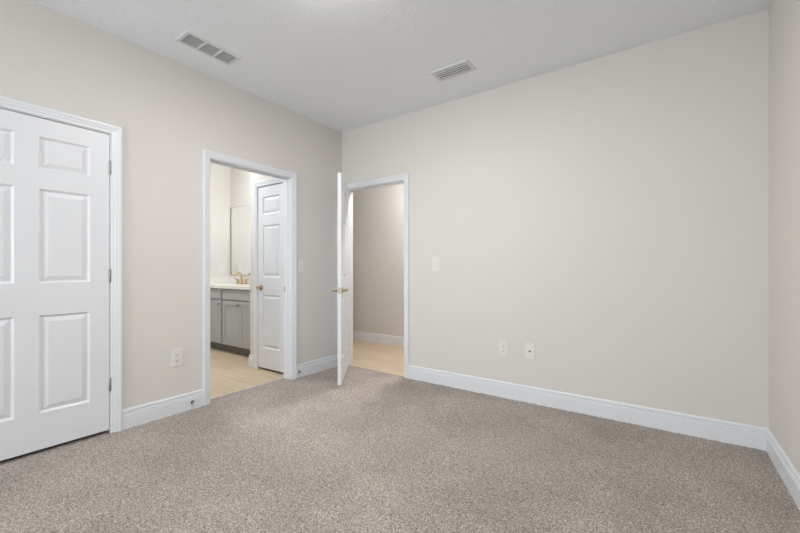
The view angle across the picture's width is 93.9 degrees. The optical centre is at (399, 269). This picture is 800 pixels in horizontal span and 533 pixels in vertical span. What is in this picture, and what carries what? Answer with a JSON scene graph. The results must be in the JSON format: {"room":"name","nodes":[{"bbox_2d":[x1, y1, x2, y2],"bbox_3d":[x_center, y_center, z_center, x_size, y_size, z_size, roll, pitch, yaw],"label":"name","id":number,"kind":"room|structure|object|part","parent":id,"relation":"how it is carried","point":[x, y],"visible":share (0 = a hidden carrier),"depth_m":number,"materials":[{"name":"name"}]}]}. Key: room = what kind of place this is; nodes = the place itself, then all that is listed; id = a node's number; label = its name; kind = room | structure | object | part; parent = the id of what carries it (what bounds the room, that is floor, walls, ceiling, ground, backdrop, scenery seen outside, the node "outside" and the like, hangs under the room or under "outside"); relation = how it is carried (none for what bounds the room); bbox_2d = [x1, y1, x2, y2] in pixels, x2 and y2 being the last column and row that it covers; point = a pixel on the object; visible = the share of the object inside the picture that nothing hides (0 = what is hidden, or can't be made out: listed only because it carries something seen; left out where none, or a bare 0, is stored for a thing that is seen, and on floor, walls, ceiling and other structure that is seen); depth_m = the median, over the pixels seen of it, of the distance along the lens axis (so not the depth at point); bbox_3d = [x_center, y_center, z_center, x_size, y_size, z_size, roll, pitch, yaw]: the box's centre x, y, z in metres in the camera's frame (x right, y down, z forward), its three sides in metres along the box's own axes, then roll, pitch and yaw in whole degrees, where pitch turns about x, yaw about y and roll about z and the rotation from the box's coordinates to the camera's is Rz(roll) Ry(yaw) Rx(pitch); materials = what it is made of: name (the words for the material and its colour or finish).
{"room":"empty bedroom","nodes":[
{"label":"empty bedroom","id":0,"kind":"room"},
{"bbox_2d":[0,0,341,409],"bbox_3d":[-2.669,-0.237,1.727,0.115,2.773,6.700,0,0,35],"label":"wall","id":1,"kind":"structure","parent":0,"point":[167,111],"depth_m":2.87,"materials":[{"name":"white paint"}]},
{"bbox_2d":[0,108,110,460],"bbox_3d":[-2.229,0.087,2.233,0.095,2.030,0.835,0,0,35],"label":"door","id":2,"kind":"structure","parent":1,"relation":"in","point":[55,273],"depth_m":2.33,"materials":[{"name":"white paint"}]},
{"bbox_2d":[0,95,121,432],"bbox_3d":[-2.284,0.075,2.273,0.153,2.147,0.956,0,0,35],"label":"trim","id":3,"kind":"structure","parent":1,"relation":"attached to","point":[114,132],"depth_m":2.58,"materials":[{"name":"white paint"}]},
{"bbox_2d":[171,348,182,366],"bbox_3d":[-1.747,0.689,2.926,0.009,0.135,0.086,0,0,35],"label":"power outlet","id":4,"kind":"object","parent":1,"relation":"attached to","point":[176,354],"visible":1,"depth_m":2.92,"materials":[{"name":"white plastic"}]},
{"bbox_2d":[122,354,337,429],"bbox_3d":[-2.616,1.062,1.689,0.016,0.149,6.700,0,0,35],"label":"baseboard","id":5,"kind":"structure","parent":1,"relation":"attached to","point":[156,410],"depth_m":2.90,"materials":[{"name":"white paint"}]},
{"bbox_2d":[211,378,282,398],"bbox_3d":[-1.441,1.131,3.546,0.010,0.013,0.832,0,0,35],"label":"trim","id":6,"kind":"structure","parent":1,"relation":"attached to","point":[281,378],"depth_m":3.53,"materials":[{"name":"beige wood"}]},
{"bbox_2d":[203,149,296,405],"bbox_3d":[-1.404,0.075,3.519,0.153,2.147,0.962,0,0,35],"label":"trim","id":7,"kind":"structure","parent":1,"relation":"attached to","point":[290,178],"depth_m":3.59,"materials":[{"name":"white paint"}]},
{"bbox_2d":[0,340,403,463],"bbox_3d":[-1.808,1.183,1.899,6.213,0.111,7.975,0,0,35],"label":"floor","id":8,"kind":"structure","parent":0,"point":[230,372],"depth_m":4.35,"materials":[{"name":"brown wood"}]},
{"bbox_2d":[210,288,249,355],"bbox_3d":[-2.154,0.686,5.193,1.648,0.865,0.557,0,0,35],"label":"bathroom vanity","id":9,"kind":"object","parent":8,"relation":"on","point":[229,308],"visible":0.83,"depth_m":4.98,"materials":[{"name":"grey paint"}]},
{"bbox_3d":[-2.691,0.334,5.278,0.633,0.126,0.019,0,0,35],"label":"drawer","id":10,"kind":"part","parent":9,"relation":"part of","materials":[{"name":"grey paint"}]},
{"bbox_3d":[-2.691,0.712,5.278,0.633,0.585,0.019,0,0,35],"label":"cabinet door","id":11,"kind":"part","parent":9,"relation":"part of","materials":[{"name":"grey paint"}]},
{"bbox_2d":[210,283,249,289],"bbox_3d":[-2.153,0.234,5.195,1.648,0.040,0.553,0,0,35],"label":"countertop","id":12,"kind":"structure","parent":9,"relation":"on","point":[222,285],"depth_m":5.03,"materials":[{"name":"white stone"}]},
{"bbox_2d":[210,277,229,283],"bbox_3d":[-2.818,0.164,5.665,0.018,0.100,0.514,0,0,35],"label":"side splash","id":13,"kind":"object","parent":12,"relation":"on","point":[213,280],"visible":0.5,"depth_m":5.72,"materials":[{"name":"white stone"}]},
{"bbox_2d":[234,272,248,283],"bbox_3d":[-2.406,0.124,5.572,0.372,0.178,0.154,0,0,35],"label":"faucet","id":14,"kind":"object","parent":12,"relation":"on","point":[237,272],"visible":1,"depth_m":5.60,"materials":[{"name":"gold metal"}]},
{"bbox_3d":[-2.406,0.124,5.572,0.051,0.178,0.154,0,0,35],"label":"spout","id":15,"kind":"part","parent":14,"relation":"part of","materials":[{"name":"gold metal"}]},
{"bbox_3d":[-2.237,0.712,4.958,0.390,0.585,0.019,0,0,35],"label":"cabinet door","id":16,"kind":"part","parent":9,"relation":"part of","materials":[{"name":"grey paint"}]},
{"bbox_3d":[-2.066,0.334,4.838,0.807,0.126,0.019,0,0,35],"label":"drawer","id":17,"kind":"part","parent":9,"relation":"part of","materials":[{"name":"grey paint"}]},
{"bbox_3d":[-1.905,0.712,4.724,0.413,0.585,0.019,0,0,35],"label":"cabinet door","id":18,"kind":"part","parent":9,"relation":"part of","materials":[{"name":"grey paint"}]},
{"bbox_2d":[0,366,799,532],"bbox_3d":[-1.165,1.126,0.678,3.753,0.007,6.720,0,0,35],"label":"carpet","id":19,"kind":"object","parent":8,"relation":"on","point":[374,451],"visible":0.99,"depth_m":2.08,"materials":[{"name":"beige carpet"}]},
{"bbox_2d":[210,163,230,276],"bbox_3d":[-3.372,-0.237,4.985,0.100,2.773,2.415,0,0,35],"label":"wall","id":20,"kind":"structure","parent":0,"point":[220,176],"depth_m":5.75,"materials":[{"name":"white paint"}]},
{"bbox_2d":[219,264,223,271],"bbox_3d":[-2.755,-0.021,5.765,0.009,0.118,0.075,0,0,35],"label":"power outlet","id":21,"kind":"object","parent":20,"relation":"attached to","point":[221,266],"visible":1,"depth_m":5.76,"materials":[{"name":"white plastic"}]},
{"bbox_2d":[231,168,249,276],"bbox_3d":[-1.692,-0.237,5.245,2.345,2.773,0.055,0,0,35],"label":"wall","id":22,"kind":"structure","parent":0,"point":[240,179],"depth_m":5.75,"materials":[{"name":"white paint"}]},
{"bbox_2d":[230,205,249,274],"bbox_3d":[-2.007,-0.445,5.423,1.616,1.058,0.016,0,0,35],"label":"wall mirror","id":23,"kind":"object","parent":22,"relation":"attached to","point":[240,215],"visible":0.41,"depth_m":5.73,"materials":[{"name":"clear glass"}]},
{"bbox_2d":[230,277,249,283],"bbox_3d":[-1.998,0.164,5.413,1.648,0.100,0.018,0,0,35],"label":"backsplash","id":24,"kind":"structure","parent":22,"relation":"attached to","point":[232,280],"depth_m":5.73,"materials":[{"name":"white stone"}]},
{"bbox_2d":[250,172,272,354],"bbox_3d":[-1.429,-0.237,4.187,0.695,2.773,0.100,0,0,35],"label":"wall","id":25,"kind":"structure","parent":0,"point":[254,177],"depth_m":4.33,"materials":[{"name":"white paint"}]},
{"bbox_2d":[248,355,252,367],"bbox_3d":[-2.763,1.062,4.256,1.735,0.149,1.725,0,0,35],"label":"baseboard","id":26,"kind":"structure","parent":25,"relation":"attached to","point":[250,358],"depth_m":4.32,"materials":[{"name":"white paint"}]},
{"bbox_2d":[253,178,283,368],"bbox_3d":[-1.401,0.075,4.156,0.607,2.147,0.120,0,0,35],"label":"trim","id":27,"kind":"structure","parent":25,"relation":"attached to","point":[273,181],"depth_m":4.26,"materials":[{"name":"white paint"}]},
{"bbox_2d":[256,183,283,372],"bbox_3d":[-1.431,0.088,4.114,0.487,2.030,0.095,0,0,35],"label":"door","id":28,"kind":"structure","parent":25,"relation":"in","point":[270,287],"depth_m":4.13,"materials":[{"name":"white paint"}]},
{"bbox_2d":[353,184,403,336],"bbox_3d":[0.567,-0.237,5.165,6.328,2.773,0.100,0,0,35],"label":"wall","id":29,"kind":"structure","parent":0,"point":[378,213],"depth_m":5.72,"materials":[{"name":"white paint"}]},
{"bbox_2d":[353,331,403,346],"bbox_3d":[0.486,1.062,5.151,6.213,0.149,0.016,0,0,35],"label":"baseboard","id":30,"kind":"structure","parent":29,"relation":"attached to","point":[361,336],"depth_m":5.71,"materials":[{"name":"white paint"}]},
{"bbox_2d":[31,0,771,131],"bbox_3d":[-1.806,-1.674,1.889,6.428,0.100,8.190,0,0,35],"label":"ceiling","id":31,"kind":"structure","parent":0,"point":[339,65],"depth_m":2.60,"materials":[{"name":"white paint"}]},
{"bbox_2d":[175,30,242,64],"bbox_3d":[-1.397,-1.619,2.748,0.184,0.009,0.406,0,0,35],"label":"ceiling vent","id":32,"kind":"object","parent":31,"relation":"in","point":[188,38],"visible":1,"depth_m":2.73,"materials":[{"name":"white metal"}]},
{"bbox_3d":[-1.467,-1.621,2.649,0.132,0.005,0.110,0,0,35],"label":"panel","id":33,"kind":"part","parent":32,"relation":"part of","materials":[{"name":"grey metal"}]},
{"bbox_3d":[-1.397,-1.621,2.748,0.132,0.005,0.102,0,0,35],"label":"panel","id":34,"kind":"part","parent":32,"relation":"part of","materials":[{"name":"grey metal"}]},
{"bbox_3d":[-1.327,-1.621,2.848,0.132,0.005,0.110,0,0,35],"label":"panel","id":35,"kind":"part","parent":32,"relation":"part of","materials":[{"name":"grey metal"}]},
{"bbox_2d":[430,59,475,81],"bbox_3d":[0.431,-1.618,3.052,0.336,0.012,0.176,0,0,35],"label":"ceiling vent","id":36,"kind":"object","parent":31,"relation":"in","point":[462,67],"visible":1,"depth_m":3.04,"materials":[{"name":"white metal"}]},
{"bbox_2d":[342,9,768,427],"bbox_3d":[0.788,-0.237,3.458,3.768,2.773,0.115,0,0,35],"label":"wall","id":37,"kind":"structure","parent":0,"point":[608,215],"depth_m":2.84,"materials":[{"name":"white paint"}]},
{"bbox_2d":[332,173,348,384],"bbox_3d":[-0.594,0.090,3.973,0.155,2.030,0.828,0,0,-2],"label":"door","id":38,"kind":"structure","parent":37,"relation":"in","point":[342,289],"depth_m":3.76,"materials":[{"name":"white paint"}]},
{"bbox_2d":[347,173,408,377],"bbox_3d":[-0.262,0.075,4.199,0.955,2.147,0.153,0,0,35],"label":"trim","id":39,"kind":"structure","parent":37,"relation":"attached to","point":[402,178],"depth_m":3.99,"materials":[{"name":"white paint"}]},
{"bbox_2d":[432,257,439,271],"bbox_3d":[0.353,-0.053,3.688,0.086,0.150,0.010,0,0,35],"label":"light switch","id":40,"kind":"object","parent":37,"relation":"attached to","point":[435,260],"visible":1,"depth_m":3.68,"materials":[{"name":"white plastic"}]},
{"bbox_2d":[499,340,507,355],"bbox_3d":[0.912,0.691,3.294,0.086,0.135,0.009,0,0,35],"label":"power outlet","id":41,"kind":"object","parent":37,"relation":"attached to","point":[503,345],"visible":1,"depth_m":3.29,"materials":[{"name":"white plastic"}]},
{"bbox_2d":[525,343,534,359],"bbox_3d":[1.096,0.691,3.160,0.086,0.135,0.016,0,0,35],"label":"plate","id":42,"kind":"object","parent":37,"relation":"attached to","point":[529,347],"visible":1,"depth_m":3.16,"materials":[{"name":"white plastic"}]},
{"bbox_2d":[408,365,767,450],"bbox_3d":[1.190,1.062,3.094,2.691,0.149,0.016,0,0,35],"label":"baseboard","id":43,"kind":"structure","parent":37,"relation":"attached to","point":[750,436],"depth_m":2.82,"materials":[{"name":"white paint"}]},
{"bbox_2d":[769,0,799,474],"bbox_3d":[0.443,-0.237,-0.399,0.115,2.773,6.815,0,0,35],"label":"wall","id":44,"kind":"structure","parent":0,"point":[784,15],"depth_m":2.01,"materials":[{"name":"white paint"}]},
{"bbox_2d":[766,428,799,509],"bbox_3d":[0.356,1.062,-0.408,0.016,0.149,6.700,0,0,35],"label":"baseboard","id":45,"kind":"structure","parent":44,"relation":"attached to","point":[789,475],"depth_m":1.98,"materials":[{"name":"white paint"}]}
]}

